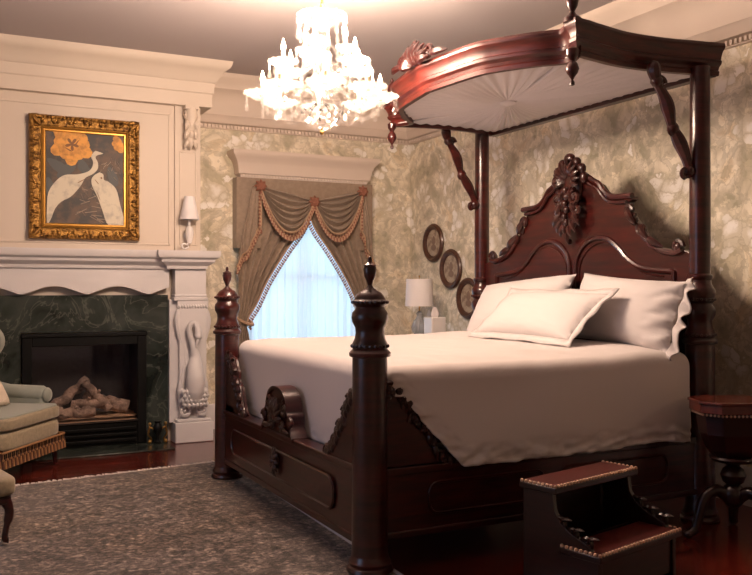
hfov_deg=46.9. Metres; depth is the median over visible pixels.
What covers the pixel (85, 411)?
log
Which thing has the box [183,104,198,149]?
corbel
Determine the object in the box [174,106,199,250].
trim
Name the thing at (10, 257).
shelf
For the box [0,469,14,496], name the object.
cushion
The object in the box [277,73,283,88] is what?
candle
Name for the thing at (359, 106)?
candle
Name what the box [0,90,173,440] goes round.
wall
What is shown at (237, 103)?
trim
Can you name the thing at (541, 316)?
pillow
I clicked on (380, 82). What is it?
chandelier
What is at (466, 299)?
print
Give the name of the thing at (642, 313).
pillow
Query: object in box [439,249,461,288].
picture
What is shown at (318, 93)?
candle
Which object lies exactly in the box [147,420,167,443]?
andiron
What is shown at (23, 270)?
fireplace mantel
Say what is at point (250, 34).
ceiling
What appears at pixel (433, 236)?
print
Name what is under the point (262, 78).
candle
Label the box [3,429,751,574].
floor
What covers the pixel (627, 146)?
wall
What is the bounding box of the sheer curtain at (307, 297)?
[247,221,354,339]
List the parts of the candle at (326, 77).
bulb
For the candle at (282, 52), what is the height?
0.076 m
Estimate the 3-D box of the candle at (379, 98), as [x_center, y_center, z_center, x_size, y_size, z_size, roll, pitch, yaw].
[0.023,-1.083,4.836,0.036,0.076,0.036,0,0,-27]
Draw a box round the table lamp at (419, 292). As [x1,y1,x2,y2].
[405,275,433,333]
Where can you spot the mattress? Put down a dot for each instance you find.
(441, 444)
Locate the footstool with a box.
[0,469,14,542]
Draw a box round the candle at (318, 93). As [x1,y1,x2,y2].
[316,86,321,110]
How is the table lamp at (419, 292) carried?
on the nightstand
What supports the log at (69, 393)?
on the fireplace
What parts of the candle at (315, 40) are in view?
bulb, bulb, chain, bulb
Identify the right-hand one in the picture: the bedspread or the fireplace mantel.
the bedspread
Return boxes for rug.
[0,460,402,574]
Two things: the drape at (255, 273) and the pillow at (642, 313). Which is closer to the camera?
the pillow at (642, 313)
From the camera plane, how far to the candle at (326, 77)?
4.47 m
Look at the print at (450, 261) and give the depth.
7.85 m
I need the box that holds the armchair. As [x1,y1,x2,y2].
[0,330,65,469]
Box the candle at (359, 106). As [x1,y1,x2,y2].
[356,95,361,108]
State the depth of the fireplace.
6.86 m
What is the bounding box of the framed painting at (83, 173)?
[28,113,139,240]
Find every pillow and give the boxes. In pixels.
[0,382,9,406]
[467,274,575,331]
[467,288,618,347]
[575,273,695,360]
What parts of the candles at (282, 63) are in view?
bulb, bulb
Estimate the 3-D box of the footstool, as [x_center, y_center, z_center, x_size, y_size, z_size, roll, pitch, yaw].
[-2.022,1.070,4.165,0.480,0.330,0.380,0,0,-39]
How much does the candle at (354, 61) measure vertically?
0.076 m
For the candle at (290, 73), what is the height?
0.076 m
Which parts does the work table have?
leg, leg, leg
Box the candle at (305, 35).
[302,28,307,53]
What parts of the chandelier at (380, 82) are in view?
bulb, bulb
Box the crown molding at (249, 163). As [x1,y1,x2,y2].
[227,148,379,183]
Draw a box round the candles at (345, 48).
[342,25,370,108]
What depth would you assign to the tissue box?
7.35 m
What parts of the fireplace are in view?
metal frame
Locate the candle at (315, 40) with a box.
[312,16,318,59]
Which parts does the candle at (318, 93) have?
bulb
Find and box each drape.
[237,203,307,346]
[309,212,367,307]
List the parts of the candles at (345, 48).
bulb, bulb, bulb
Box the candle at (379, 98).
[377,86,382,100]
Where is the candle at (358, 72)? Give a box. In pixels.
[356,60,361,74]
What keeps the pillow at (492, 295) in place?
on the bedspread
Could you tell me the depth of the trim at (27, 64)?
6.74 m
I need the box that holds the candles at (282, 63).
[277,38,293,106]
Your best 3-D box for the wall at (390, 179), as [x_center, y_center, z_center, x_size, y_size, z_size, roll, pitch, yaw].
[-2.577,-0.300,7.183,6.450,3.100,0.150,0,0,-27]
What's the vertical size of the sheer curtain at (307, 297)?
1.750 m
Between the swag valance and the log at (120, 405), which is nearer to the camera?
the log at (120, 405)
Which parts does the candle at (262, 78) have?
bulb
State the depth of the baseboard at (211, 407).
5.13 m
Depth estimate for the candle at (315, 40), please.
4.57 m
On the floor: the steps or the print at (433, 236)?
the steps
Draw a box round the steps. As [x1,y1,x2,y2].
[520,460,681,574]
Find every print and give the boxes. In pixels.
[427,230,439,255]
[444,255,457,282]
[461,284,472,312]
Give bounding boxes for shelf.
[0,247,220,268]
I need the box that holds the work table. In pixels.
[683,395,751,537]
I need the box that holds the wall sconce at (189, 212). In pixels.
[180,196,198,249]
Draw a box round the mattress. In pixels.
[257,417,448,452]
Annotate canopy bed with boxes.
[211,0,724,574]
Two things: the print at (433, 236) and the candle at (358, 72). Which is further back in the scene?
the print at (433, 236)
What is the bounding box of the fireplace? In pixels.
[0,295,174,462]
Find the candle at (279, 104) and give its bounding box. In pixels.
[277,93,282,106]
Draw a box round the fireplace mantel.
[0,247,220,443]
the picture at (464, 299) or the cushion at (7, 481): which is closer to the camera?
the cushion at (7, 481)
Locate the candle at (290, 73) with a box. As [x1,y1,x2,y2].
[287,62,293,75]
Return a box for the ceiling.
[0,0,614,90]
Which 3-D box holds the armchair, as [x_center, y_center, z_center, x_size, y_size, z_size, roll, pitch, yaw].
[-2.597,0.684,5.794,0.717,1.108,0.805,0,0,8]
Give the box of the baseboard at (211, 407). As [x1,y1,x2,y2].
[206,404,751,506]
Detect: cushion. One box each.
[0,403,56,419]
[0,406,58,432]
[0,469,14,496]
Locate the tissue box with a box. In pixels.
[424,307,445,333]
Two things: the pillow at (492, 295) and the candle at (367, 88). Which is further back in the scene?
the pillow at (492, 295)
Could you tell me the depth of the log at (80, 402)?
6.84 m
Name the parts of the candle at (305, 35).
bulb, bulb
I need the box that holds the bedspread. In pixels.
[239,331,690,466]
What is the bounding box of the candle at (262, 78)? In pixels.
[260,71,265,97]
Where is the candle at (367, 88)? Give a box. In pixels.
[364,76,370,90]
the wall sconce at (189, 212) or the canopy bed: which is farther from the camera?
the wall sconce at (189, 212)
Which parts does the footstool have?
frame, leg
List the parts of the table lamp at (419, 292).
glass, lamp shade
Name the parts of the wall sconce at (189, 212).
scroll arm, lamp shade, glass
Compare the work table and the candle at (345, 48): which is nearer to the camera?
the work table
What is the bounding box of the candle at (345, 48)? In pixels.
[342,37,348,51]
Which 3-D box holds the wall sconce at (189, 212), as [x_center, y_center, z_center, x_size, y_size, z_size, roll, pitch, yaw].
[-1.518,-0.523,7.052,0.158,0.434,0.163,0,0,-27]
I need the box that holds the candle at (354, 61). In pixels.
[352,49,357,63]
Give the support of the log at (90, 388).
in the fireplace
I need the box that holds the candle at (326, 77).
[322,55,329,85]
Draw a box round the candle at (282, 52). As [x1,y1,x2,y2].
[281,51,285,65]
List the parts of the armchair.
arm, seat, leg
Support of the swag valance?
attached to the wall at (390, 179)
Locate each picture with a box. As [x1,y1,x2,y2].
[423,224,443,261]
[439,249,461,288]
[456,278,473,318]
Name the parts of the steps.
panel, panel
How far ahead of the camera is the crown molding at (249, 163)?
7.88 m
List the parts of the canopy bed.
foot post, raised panel, footboard, foot post, head post, panel moulding, moulding, panel moulding, rail, canopy frame, headboard, rail, panel moulding, panel moulding, moulding, head post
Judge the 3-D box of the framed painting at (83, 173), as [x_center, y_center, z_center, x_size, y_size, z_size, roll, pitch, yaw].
[-2.260,-0.848,6.746,0.825,0.953,0.074,0,0,-27]
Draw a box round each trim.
[0,33,232,114]
[0,98,169,245]
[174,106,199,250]
[200,0,751,144]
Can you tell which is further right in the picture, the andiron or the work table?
the work table
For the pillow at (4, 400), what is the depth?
5.90 m
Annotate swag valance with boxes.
[233,177,374,273]
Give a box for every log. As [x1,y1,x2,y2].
[50,376,89,406]
[56,405,95,419]
[70,397,102,407]
[80,379,111,411]
[83,392,129,412]
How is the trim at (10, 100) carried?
attached to the wall at (153, 132)
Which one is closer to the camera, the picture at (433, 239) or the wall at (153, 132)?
the wall at (153, 132)
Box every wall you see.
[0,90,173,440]
[200,128,409,403]
[410,42,751,466]

